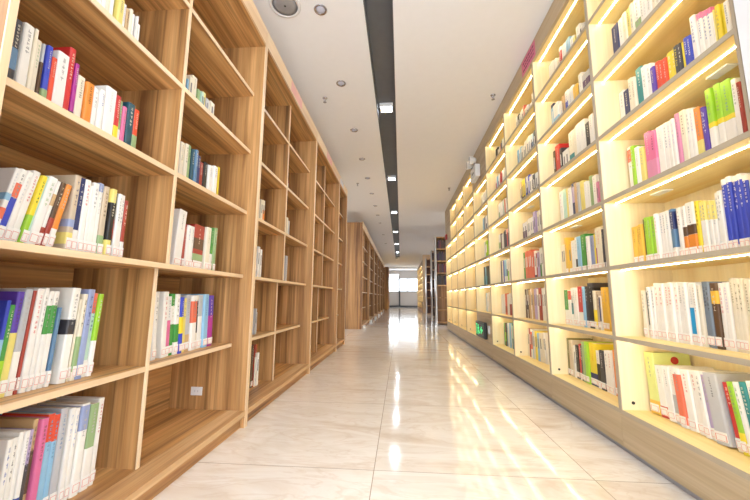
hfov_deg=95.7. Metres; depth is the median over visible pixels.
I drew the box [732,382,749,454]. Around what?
book
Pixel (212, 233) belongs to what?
book
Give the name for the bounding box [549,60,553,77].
book
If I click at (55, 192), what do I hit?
book
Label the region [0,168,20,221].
book
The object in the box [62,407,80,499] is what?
book
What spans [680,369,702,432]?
book
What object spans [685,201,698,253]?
book
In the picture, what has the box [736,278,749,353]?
book
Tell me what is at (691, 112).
book
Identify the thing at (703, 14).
book
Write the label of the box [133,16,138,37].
book
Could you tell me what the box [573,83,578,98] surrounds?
book
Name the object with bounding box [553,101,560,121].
book
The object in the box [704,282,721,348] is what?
book
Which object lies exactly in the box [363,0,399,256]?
track
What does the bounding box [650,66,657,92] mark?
book
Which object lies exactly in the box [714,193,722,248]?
book
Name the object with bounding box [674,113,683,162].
book
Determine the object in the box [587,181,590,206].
book
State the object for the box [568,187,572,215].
book
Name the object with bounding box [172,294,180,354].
book
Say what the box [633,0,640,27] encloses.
book
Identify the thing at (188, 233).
book
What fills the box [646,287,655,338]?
book
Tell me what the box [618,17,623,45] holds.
book
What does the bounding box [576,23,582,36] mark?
book
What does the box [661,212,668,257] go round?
book
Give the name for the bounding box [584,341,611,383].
book
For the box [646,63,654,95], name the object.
book
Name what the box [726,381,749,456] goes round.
book
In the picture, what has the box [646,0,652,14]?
book
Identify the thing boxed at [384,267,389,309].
tall cabinet
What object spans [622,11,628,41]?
book
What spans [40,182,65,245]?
book
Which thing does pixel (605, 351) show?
book
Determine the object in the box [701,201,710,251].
book
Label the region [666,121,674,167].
book
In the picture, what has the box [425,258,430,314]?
bookcase
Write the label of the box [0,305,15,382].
book
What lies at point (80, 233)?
book
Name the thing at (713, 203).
book
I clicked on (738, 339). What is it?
book
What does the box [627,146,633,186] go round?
book
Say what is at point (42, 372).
book
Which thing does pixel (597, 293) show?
book
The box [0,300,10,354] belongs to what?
book
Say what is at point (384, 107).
recessed light
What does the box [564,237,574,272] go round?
book
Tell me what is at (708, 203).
book
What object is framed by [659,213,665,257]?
book
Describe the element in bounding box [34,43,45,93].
book
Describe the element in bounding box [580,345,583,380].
book
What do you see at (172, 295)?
book
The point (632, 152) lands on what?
book
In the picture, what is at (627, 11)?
book
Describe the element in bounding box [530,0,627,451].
bookcase
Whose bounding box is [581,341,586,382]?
book
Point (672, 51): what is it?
book
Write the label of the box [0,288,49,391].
book
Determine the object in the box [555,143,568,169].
book
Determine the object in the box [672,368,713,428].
book
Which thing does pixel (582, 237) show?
book
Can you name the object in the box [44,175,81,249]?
book
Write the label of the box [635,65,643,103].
book
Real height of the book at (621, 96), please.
0.252 m
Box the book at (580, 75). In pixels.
[578,72,584,91]
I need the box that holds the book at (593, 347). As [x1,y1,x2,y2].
[589,343,613,387]
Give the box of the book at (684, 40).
[683,36,688,65]
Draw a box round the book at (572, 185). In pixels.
[571,182,575,214]
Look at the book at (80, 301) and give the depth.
1.12 m
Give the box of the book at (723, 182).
[720,179,733,247]
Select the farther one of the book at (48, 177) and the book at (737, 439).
the book at (737, 439)
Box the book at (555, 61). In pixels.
[553,58,557,71]
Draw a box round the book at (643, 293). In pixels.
[641,291,650,337]
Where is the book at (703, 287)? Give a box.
[701,282,711,347]
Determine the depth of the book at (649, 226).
1.66 m
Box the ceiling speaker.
[269,0,300,17]
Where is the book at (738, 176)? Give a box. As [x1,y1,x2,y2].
[736,173,749,245]
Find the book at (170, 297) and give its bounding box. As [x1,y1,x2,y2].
[165,296,171,356]
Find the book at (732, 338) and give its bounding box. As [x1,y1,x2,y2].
[722,282,738,351]
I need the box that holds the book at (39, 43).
[30,40,41,90]
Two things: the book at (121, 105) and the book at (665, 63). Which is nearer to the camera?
the book at (121, 105)
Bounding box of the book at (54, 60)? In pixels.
[46,56,56,100]
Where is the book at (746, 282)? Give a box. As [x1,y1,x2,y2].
[743,278,749,324]
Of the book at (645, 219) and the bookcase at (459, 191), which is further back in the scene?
the bookcase at (459, 191)
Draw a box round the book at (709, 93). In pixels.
[704,88,720,147]
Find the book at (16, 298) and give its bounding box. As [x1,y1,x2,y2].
[0,291,24,397]
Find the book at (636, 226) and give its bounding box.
[636,226,640,261]
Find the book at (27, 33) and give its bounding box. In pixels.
[13,22,34,85]
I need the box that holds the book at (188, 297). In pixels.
[180,295,190,351]
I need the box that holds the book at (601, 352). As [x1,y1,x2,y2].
[599,350,606,391]
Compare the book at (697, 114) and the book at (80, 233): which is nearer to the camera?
the book at (80, 233)
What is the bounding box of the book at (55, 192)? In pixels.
[35,181,60,244]
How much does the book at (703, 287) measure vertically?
0.261 m
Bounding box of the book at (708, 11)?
[705,6,714,45]
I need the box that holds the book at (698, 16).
[696,11,705,53]
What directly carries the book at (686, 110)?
on the bookcase at (704, 468)
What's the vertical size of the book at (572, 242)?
0.239 m
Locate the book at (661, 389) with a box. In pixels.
[654,365,691,418]
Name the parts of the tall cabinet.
door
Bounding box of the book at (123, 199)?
[116,195,124,256]
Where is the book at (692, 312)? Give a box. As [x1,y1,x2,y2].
[687,283,698,345]
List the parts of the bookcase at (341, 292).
panel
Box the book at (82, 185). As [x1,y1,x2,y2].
[70,178,85,249]
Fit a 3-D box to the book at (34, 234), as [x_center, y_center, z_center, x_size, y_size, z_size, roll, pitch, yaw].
[-1.050,-0.113,0.997,0.170,0.220,0.064,0,-8,4]
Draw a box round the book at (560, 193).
[559,191,563,219]
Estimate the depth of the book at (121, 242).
1.28 m
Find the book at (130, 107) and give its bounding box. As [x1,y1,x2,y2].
[123,102,134,145]
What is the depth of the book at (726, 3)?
1.27 m
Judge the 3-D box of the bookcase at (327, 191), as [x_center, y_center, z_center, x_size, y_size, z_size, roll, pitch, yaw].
[-0.825,0.053,4.248,0.480,2.560,1.400,0,-8,4]
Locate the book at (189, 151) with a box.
[186,145,190,177]
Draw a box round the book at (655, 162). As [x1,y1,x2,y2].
[648,130,660,175]
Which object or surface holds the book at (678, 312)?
on the bookcase at (704, 468)
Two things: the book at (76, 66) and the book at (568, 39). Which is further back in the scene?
the book at (568, 39)
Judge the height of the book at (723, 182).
0.282 m
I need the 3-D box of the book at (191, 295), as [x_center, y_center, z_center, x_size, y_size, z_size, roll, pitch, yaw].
[-1.033,0.383,1.813,0.174,0.282,0.028,0,-8,4]
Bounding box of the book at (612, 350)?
[612,350,617,395]
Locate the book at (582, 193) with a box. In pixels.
[580,180,588,209]
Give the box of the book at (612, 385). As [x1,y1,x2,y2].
[607,350,616,395]
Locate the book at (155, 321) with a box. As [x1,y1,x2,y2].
[150,292,159,360]
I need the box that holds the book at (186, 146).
[182,143,188,176]
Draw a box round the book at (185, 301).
[181,298,186,352]
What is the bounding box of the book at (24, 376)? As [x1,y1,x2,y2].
[17,289,44,392]
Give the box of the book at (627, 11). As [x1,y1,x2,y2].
[626,8,631,35]
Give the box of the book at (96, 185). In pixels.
[85,182,99,252]
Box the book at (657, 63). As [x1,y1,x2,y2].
[655,60,660,87]
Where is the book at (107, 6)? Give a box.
[105,0,109,11]
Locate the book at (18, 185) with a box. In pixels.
[0,169,26,239]
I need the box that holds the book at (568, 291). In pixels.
[567,290,572,324]
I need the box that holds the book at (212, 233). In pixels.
[208,227,213,269]
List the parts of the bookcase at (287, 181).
shelf, shelf, shelf, shelf, shelf, shelf, shelf, panel, panel, shelf, shelf, shelf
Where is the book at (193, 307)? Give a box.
[188,296,197,350]
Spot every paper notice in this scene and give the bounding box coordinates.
[291,81,301,108]
[327,151,331,165]
[521,39,534,77]
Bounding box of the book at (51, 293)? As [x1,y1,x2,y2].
[31,291,53,389]
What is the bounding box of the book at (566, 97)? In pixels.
[565,89,568,107]
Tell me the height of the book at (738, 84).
0.253 m
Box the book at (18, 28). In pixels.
[7,19,22,79]
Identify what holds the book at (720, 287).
on the bookcase at (704, 468)
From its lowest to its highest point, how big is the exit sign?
0.210 m
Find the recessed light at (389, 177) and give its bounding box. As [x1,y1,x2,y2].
[388,176,395,179]
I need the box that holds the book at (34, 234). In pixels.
[26,176,57,244]
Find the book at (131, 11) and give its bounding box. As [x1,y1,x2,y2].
[127,9,132,32]
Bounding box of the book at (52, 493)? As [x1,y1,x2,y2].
[13,405,68,499]
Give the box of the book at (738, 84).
[736,81,747,132]
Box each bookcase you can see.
[0,0,267,499]
[246,32,316,425]
[310,130,339,370]
[336,176,346,348]
[345,221,369,328]
[369,236,374,321]
[374,246,377,317]
[378,253,380,313]
[381,259,382,311]
[383,263,384,310]
[417,268,417,304]
[418,267,418,308]
[419,265,420,310]
[420,263,421,310]
[421,260,422,311]
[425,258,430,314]
[430,250,434,318]
[434,236,446,324]
[445,205,452,332]
[449,193,459,337]
[455,179,467,342]
[462,169,479,350]
[472,137,494,360]
[484,102,517,376]
[502,47,554,401]
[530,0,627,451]
[585,0,749,499]
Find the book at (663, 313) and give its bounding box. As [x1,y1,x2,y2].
[657,283,669,340]
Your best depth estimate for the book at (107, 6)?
1.20 m
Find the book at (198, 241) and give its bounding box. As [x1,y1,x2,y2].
[187,224,204,268]
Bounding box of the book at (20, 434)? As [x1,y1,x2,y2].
[0,430,23,499]
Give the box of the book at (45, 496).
[42,413,60,499]
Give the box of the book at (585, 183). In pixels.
[584,181,588,207]
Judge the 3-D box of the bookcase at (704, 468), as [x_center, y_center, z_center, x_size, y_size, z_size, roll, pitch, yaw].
[1.372,-0.471,1.469,0.325,2.864,0.803,0,-8,4]
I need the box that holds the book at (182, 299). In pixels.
[177,297,184,353]
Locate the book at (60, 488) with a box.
[56,407,75,499]
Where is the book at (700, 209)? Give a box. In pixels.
[699,202,705,251]
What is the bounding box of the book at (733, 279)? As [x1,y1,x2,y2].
[732,278,745,352]
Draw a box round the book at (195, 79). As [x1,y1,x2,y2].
[186,75,196,96]
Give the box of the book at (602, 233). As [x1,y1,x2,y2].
[601,229,605,266]
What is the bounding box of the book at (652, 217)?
[651,216,656,258]
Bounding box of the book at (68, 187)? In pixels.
[45,184,71,246]
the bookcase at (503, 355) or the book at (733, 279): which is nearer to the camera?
the book at (733, 279)
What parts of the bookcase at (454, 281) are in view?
panel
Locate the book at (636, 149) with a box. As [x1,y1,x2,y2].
[634,146,643,182]
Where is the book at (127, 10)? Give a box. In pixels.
[124,8,129,29]
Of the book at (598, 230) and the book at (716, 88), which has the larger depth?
the book at (598, 230)
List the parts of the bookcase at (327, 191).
shelf, shelf, shelf, panel, panel, shelf, shelf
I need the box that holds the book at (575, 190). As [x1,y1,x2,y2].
[574,182,577,212]
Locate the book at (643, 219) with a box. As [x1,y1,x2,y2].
[643,219,646,260]
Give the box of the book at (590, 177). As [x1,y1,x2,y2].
[589,175,593,205]
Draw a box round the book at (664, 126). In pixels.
[662,123,670,168]
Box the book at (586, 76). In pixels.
[582,69,589,88]
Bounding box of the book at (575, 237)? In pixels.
[574,237,577,270]
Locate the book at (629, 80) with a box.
[628,77,633,109]
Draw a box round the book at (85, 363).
[81,293,97,377]
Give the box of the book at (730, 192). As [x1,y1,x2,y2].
[725,176,739,246]
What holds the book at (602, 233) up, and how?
on the bookcase at (597, 408)
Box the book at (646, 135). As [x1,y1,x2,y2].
[644,130,652,178]
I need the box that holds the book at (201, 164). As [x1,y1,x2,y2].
[199,162,202,185]
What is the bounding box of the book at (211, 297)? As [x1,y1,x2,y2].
[206,295,213,346]
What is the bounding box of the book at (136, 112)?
[131,109,138,147]
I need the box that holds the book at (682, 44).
[681,42,685,66]
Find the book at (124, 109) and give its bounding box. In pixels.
[119,106,126,140]
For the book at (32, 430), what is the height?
0.267 m
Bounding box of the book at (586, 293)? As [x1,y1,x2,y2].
[585,286,589,327]
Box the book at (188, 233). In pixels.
[184,225,191,266]
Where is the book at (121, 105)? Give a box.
[117,101,122,138]
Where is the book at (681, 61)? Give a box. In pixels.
[677,42,683,69]
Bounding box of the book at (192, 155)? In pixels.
[189,149,194,180]
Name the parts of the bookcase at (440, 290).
panel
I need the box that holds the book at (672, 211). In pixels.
[670,209,679,255]
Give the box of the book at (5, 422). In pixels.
[0,417,38,499]
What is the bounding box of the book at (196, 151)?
[193,149,198,181]
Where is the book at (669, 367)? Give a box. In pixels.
[668,366,713,424]
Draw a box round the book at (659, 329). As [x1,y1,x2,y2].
[653,283,662,339]
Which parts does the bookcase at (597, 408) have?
shelf, shelf, panel, shelf, shelf, shelf, shelf, shelf, shelf, panel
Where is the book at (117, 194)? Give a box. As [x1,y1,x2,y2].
[110,194,117,253]
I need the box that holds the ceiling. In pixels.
[253,0,553,269]
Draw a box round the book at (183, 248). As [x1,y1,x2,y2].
[180,224,186,265]
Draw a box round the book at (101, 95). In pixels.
[94,89,105,128]
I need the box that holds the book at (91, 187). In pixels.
[82,186,93,251]
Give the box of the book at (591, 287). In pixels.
[587,283,607,328]
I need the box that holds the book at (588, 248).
[585,236,591,268]
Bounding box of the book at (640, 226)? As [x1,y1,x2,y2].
[638,224,645,260]
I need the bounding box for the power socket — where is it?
[191,387,202,394]
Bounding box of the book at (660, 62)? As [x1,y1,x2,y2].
[659,60,664,85]
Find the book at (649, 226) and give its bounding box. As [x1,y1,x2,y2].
[646,216,654,259]
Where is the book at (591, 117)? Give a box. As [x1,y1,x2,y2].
[588,113,595,142]
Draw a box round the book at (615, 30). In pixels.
[611,22,619,52]
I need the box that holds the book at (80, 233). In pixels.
[75,179,90,250]
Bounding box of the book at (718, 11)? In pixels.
[714,4,724,38]
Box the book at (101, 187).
[90,183,103,252]
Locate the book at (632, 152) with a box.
[630,145,644,184]
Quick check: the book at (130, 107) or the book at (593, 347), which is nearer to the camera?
the book at (130, 107)
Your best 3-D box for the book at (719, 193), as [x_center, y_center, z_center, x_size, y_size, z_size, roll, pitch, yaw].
[1.402,-0.107,1.284,0.174,0.243,0.016,0,-8,4]
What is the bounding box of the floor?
[152,307,696,499]
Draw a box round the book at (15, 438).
[0,436,18,499]
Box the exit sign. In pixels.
[476,320,487,339]
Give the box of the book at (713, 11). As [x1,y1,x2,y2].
[712,10,718,40]
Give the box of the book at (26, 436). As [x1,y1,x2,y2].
[0,429,30,499]
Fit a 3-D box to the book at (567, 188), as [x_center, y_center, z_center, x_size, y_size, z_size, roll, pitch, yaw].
[1.502,-0.317,2.488,0.173,0.272,0.038,0,-8,4]
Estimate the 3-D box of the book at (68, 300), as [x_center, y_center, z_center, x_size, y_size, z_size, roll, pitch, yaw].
[-1.078,0.275,1.113,0.174,0.303,0.044,0,-8,4]
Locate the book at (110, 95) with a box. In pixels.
[95,85,116,134]
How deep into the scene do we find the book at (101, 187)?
1.18 m
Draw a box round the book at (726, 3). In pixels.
[723,0,732,32]
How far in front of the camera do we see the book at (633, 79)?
1.77 m
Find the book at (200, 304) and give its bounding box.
[196,295,202,348]
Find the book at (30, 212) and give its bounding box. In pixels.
[15,175,47,242]
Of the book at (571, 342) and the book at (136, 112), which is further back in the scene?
the book at (571, 342)
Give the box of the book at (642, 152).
[639,146,647,180]
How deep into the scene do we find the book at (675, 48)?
1.50 m
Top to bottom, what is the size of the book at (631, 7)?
0.301 m
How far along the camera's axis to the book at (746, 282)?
1.21 m
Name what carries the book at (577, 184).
on the bookcase at (597, 408)
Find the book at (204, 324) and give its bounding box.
[181,294,208,347]
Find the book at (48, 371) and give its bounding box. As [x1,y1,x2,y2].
[42,307,61,386]
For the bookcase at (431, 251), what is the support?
on the floor
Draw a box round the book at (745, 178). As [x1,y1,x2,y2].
[742,174,749,237]
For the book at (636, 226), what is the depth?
1.76 m
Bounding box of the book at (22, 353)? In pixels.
[12,291,36,394]
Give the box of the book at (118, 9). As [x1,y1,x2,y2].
[112,0,124,24]
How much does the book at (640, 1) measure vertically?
0.292 m
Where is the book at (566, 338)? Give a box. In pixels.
[566,338,592,374]
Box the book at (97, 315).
[85,294,103,375]
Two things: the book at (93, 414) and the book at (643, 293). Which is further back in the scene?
the book at (643, 293)
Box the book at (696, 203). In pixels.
[694,201,703,252]
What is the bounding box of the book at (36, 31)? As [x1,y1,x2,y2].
[25,28,38,88]
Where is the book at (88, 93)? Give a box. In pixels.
[80,81,94,122]
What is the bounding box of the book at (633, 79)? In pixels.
[631,76,638,107]
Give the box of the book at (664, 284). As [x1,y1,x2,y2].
[663,283,672,340]
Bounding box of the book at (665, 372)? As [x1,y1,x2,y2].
[661,365,676,422]
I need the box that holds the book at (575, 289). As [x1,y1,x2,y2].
[574,288,579,325]
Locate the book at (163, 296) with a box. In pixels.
[155,292,168,357]
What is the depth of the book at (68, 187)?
1.03 m
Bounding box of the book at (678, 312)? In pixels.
[673,282,683,342]
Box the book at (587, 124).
[585,121,590,145]
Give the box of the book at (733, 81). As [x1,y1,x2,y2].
[730,78,742,134]
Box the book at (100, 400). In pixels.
[56,396,104,486]
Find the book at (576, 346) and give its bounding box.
[575,345,580,378]
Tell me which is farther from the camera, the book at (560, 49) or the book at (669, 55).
the book at (560, 49)
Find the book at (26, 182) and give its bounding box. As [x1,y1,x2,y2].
[1,171,32,240]
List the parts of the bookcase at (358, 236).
panel, panel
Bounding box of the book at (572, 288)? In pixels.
[572,288,576,325]
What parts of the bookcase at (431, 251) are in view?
panel, panel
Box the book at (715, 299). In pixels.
[709,283,725,349]
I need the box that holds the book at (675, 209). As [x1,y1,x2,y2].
[675,209,680,255]
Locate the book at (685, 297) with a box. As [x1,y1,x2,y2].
[681,282,699,344]
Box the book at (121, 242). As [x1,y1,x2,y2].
[118,200,128,256]
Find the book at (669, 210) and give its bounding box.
[669,210,673,256]
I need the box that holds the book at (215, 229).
[211,228,217,269]
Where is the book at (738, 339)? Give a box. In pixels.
[729,278,741,351]
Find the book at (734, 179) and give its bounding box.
[731,175,744,246]
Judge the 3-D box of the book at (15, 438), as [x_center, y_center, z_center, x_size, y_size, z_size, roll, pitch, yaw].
[-1.093,0.655,0.939,0.174,0.262,0.022,0,-8,4]
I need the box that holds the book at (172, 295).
[168,294,174,355]
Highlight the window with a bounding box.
[399,278,416,290]
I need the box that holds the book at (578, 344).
[578,344,582,379]
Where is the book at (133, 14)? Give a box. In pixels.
[131,14,134,34]
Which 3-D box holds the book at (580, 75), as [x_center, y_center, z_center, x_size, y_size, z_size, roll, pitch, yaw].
[1.475,-1.068,2.286,0.173,0.262,0.042,0,-8,4]
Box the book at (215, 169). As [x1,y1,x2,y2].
[211,166,217,192]
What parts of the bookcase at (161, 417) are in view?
panel, shelf, shelf, panel, shelf, shelf, shelf, shelf, shelf, shelf, shelf, panel, shelf, panel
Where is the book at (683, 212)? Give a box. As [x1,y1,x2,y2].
[681,206,689,254]
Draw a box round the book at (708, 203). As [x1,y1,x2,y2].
[706,200,715,250]
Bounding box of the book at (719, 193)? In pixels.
[716,190,728,248]
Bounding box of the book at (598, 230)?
[595,227,603,267]
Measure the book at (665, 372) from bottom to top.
0.242 m
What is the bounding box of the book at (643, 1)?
[642,0,647,18]
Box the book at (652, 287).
[650,286,658,338]
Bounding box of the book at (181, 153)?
[178,141,184,173]
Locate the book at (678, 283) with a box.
[677,282,700,343]
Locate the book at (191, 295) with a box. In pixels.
[191,295,198,348]
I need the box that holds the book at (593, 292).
[592,291,600,328]
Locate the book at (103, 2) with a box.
[101,0,105,7]
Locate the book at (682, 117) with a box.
[679,109,690,160]
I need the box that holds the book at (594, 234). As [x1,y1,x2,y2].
[593,234,596,267]
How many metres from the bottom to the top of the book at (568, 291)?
0.250 m
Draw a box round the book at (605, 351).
[604,350,609,392]
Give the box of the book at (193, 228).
[188,226,194,266]
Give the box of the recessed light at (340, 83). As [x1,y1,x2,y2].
[336,80,345,86]
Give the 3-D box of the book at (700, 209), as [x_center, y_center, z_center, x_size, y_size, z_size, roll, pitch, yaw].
[1.414,-0.086,1.371,0.171,0.224,0.016,0,-8,4]
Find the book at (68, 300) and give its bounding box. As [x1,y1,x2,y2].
[26,287,80,383]
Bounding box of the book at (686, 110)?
[685,108,693,157]
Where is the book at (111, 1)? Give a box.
[109,0,113,14]
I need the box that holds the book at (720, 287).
[718,283,730,350]
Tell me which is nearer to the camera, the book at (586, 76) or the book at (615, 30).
the book at (615, 30)
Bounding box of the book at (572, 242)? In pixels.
[571,240,575,271]
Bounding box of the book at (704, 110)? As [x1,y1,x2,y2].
[701,107,711,149]
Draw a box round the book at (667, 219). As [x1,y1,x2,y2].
[664,211,672,256]
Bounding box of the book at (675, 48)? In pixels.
[673,45,680,73]
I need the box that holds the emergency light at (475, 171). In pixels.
[466,156,479,182]
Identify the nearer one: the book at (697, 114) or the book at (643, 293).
the book at (697, 114)
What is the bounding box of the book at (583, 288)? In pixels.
[581,287,587,327]
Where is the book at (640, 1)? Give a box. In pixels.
[639,0,643,21]
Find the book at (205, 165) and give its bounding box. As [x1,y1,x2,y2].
[202,162,207,187]
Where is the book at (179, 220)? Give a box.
[169,209,186,265]
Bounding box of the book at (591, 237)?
[590,235,595,268]
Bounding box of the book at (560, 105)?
[559,101,562,114]
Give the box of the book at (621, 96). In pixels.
[619,89,625,117]
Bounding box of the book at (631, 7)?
[629,2,635,32]
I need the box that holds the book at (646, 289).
[646,289,650,332]
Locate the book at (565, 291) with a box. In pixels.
[564,290,569,324]
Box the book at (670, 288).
[667,282,679,342]
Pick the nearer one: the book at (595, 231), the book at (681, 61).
the book at (681, 61)
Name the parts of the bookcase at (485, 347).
closed panel, shelf, shelf, panel, shelf, shelf, closed panel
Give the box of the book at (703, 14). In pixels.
[701,9,709,49]
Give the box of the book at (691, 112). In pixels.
[689,107,698,155]
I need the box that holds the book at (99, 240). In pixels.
[96,186,109,253]
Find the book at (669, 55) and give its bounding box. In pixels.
[667,51,673,78]
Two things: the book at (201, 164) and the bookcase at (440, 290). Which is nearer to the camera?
the book at (201, 164)
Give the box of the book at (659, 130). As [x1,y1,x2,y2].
[656,125,666,171]
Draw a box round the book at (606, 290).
[603,287,611,331]
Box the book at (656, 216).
[653,213,662,258]
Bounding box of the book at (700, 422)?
[689,370,737,435]
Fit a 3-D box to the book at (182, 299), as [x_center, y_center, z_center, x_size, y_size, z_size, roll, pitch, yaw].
[-1.035,0.370,1.678,0.174,0.272,0.034,0,-8,4]
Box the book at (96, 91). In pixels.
[90,87,98,124]
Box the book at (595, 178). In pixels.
[592,174,598,203]
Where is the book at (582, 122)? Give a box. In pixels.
[579,118,588,149]
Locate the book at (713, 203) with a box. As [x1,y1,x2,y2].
[710,200,720,249]
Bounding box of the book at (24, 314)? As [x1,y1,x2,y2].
[0,289,32,396]
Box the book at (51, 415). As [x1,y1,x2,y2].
[0,411,55,499]
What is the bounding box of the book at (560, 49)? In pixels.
[559,46,561,61]
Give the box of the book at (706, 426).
[693,370,736,438]
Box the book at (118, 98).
[112,95,120,137]
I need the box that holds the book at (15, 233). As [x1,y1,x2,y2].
[8,170,40,241]
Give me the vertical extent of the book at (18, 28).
0.207 m
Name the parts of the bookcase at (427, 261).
panel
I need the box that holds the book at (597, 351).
[596,350,601,388]
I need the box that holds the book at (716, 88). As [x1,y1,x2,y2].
[713,82,726,143]
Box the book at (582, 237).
[580,234,593,269]
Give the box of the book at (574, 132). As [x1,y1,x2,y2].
[573,128,576,155]
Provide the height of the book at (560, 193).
0.279 m
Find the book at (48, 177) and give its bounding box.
[24,177,48,242]
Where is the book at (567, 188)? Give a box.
[566,188,568,216]
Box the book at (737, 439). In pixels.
[722,382,742,452]
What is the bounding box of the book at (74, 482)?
[37,400,90,498]
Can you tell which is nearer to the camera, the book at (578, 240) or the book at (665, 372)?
the book at (665, 372)
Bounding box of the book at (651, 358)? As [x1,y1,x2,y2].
[644,352,690,415]
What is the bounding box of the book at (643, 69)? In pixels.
[641,64,648,99]
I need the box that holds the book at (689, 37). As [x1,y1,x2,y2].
[686,34,693,62]
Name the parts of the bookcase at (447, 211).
closed panel, closed panel, panel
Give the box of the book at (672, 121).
[670,118,679,165]
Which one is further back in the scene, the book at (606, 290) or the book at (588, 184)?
the book at (588, 184)
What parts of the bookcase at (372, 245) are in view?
panel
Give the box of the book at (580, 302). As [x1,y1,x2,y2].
[577,286,584,326]
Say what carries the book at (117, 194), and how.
on the bookcase at (161, 417)
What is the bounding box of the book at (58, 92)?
[51,50,69,106]
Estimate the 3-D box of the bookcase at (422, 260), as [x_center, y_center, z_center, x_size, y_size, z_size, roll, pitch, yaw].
[2.612,1.875,17.566,0.325,2.664,1.204,0,-8,4]
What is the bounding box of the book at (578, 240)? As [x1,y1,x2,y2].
[576,236,582,270]
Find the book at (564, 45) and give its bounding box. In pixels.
[562,42,565,58]
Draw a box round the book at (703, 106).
[700,106,706,150]
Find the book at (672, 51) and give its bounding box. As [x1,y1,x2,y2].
[671,50,675,74]
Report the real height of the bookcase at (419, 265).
2.664 m
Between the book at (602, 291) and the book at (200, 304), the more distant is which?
the book at (602, 291)
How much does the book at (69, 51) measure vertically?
0.244 m
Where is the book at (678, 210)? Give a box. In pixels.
[676,207,684,254]
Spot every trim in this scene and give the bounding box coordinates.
[389,267,417,268]
[399,291,417,306]
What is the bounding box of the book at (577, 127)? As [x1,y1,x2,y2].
[575,123,581,153]
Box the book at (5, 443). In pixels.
[0,438,12,499]
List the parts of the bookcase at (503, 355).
shelf, shelf, shelf, shelf, panel, shelf, shelf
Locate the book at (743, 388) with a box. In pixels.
[738,382,749,425]
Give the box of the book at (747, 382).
[745,381,749,396]
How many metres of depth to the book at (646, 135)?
1.68 m
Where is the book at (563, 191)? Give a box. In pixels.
[562,189,567,218]
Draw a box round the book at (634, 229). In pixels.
[632,227,638,261]
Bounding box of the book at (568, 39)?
[566,36,571,52]
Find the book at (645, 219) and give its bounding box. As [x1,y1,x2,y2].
[644,217,649,259]
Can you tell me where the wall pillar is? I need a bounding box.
[733,0,749,105]
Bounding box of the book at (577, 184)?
[576,182,581,211]
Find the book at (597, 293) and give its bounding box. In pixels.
[596,292,600,329]
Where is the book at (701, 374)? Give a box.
[700,371,749,440]
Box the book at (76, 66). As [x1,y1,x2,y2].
[68,63,79,112]
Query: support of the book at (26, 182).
on the bookcase at (161, 417)
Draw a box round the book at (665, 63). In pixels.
[662,57,669,82]
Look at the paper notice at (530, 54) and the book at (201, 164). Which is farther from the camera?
the paper notice at (530, 54)
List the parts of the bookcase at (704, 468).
shelf, panel, shelf, driver plate, shelf, shelf, shelf, shelf, shelf, panel, driver plate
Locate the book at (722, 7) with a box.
[721,3,726,33]
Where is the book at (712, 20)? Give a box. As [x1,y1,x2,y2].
[711,13,715,41]
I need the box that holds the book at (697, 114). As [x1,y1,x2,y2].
[693,106,705,153]
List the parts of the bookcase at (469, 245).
shelf, shelf, shelf, shelf, panel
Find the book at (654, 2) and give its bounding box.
[652,0,658,8]
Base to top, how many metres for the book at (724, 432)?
0.264 m
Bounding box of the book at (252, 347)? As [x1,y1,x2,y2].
[249,345,253,387]
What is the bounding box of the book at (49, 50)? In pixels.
[39,45,52,97]
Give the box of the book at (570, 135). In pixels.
[568,130,574,159]
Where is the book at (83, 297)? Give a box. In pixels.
[68,294,87,380]
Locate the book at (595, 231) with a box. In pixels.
[595,231,597,267]
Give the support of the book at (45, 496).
on the bookcase at (161, 417)
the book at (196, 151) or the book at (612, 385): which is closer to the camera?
the book at (196, 151)
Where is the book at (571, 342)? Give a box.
[568,340,596,376]
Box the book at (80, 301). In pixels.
[65,300,81,381]
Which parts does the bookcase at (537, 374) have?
shelf, shelf, shelf, shelf, panel, shelf, shelf, shelf, shelf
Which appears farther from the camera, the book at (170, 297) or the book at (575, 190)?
the book at (575, 190)
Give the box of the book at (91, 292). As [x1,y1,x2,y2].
[74,289,94,379]
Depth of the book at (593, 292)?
2.14 m
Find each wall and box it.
[389,270,417,305]
[422,255,429,312]
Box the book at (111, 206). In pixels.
[102,189,116,254]
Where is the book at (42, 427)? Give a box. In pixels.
[0,415,48,499]
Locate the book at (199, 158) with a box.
[196,155,200,183]
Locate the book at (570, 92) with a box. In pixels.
[567,85,574,105]
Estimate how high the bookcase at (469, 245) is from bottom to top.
2.864 m
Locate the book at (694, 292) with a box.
[691,283,702,346]
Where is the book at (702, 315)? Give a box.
[696,285,708,346]
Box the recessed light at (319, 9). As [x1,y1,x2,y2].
[314,4,326,15]
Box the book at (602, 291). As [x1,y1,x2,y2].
[601,287,606,330]
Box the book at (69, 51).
[53,47,75,109]
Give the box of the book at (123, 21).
[122,4,125,26]
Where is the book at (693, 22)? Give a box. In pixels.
[689,14,700,58]
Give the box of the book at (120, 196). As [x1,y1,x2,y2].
[110,194,122,255]
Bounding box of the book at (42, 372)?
[36,291,59,388]
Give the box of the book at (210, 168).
[206,165,212,190]
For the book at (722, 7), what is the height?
0.228 m
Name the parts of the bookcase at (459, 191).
shelf, shelf, shelf, panel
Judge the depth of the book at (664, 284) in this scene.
1.56 m
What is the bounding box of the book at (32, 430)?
[0,427,33,499]
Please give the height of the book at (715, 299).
0.253 m
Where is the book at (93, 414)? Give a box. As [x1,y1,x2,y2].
[56,400,98,492]
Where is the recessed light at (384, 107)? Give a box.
[380,102,392,112]
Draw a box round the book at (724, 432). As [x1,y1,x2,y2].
[702,372,749,447]
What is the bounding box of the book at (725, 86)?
[720,77,739,140]
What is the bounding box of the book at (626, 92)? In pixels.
[623,88,630,114]
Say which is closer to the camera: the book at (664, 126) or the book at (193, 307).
the book at (664, 126)
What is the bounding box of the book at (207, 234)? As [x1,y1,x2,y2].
[201,227,211,269]
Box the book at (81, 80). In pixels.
[73,75,84,116]
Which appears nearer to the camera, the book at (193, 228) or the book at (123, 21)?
the book at (123, 21)

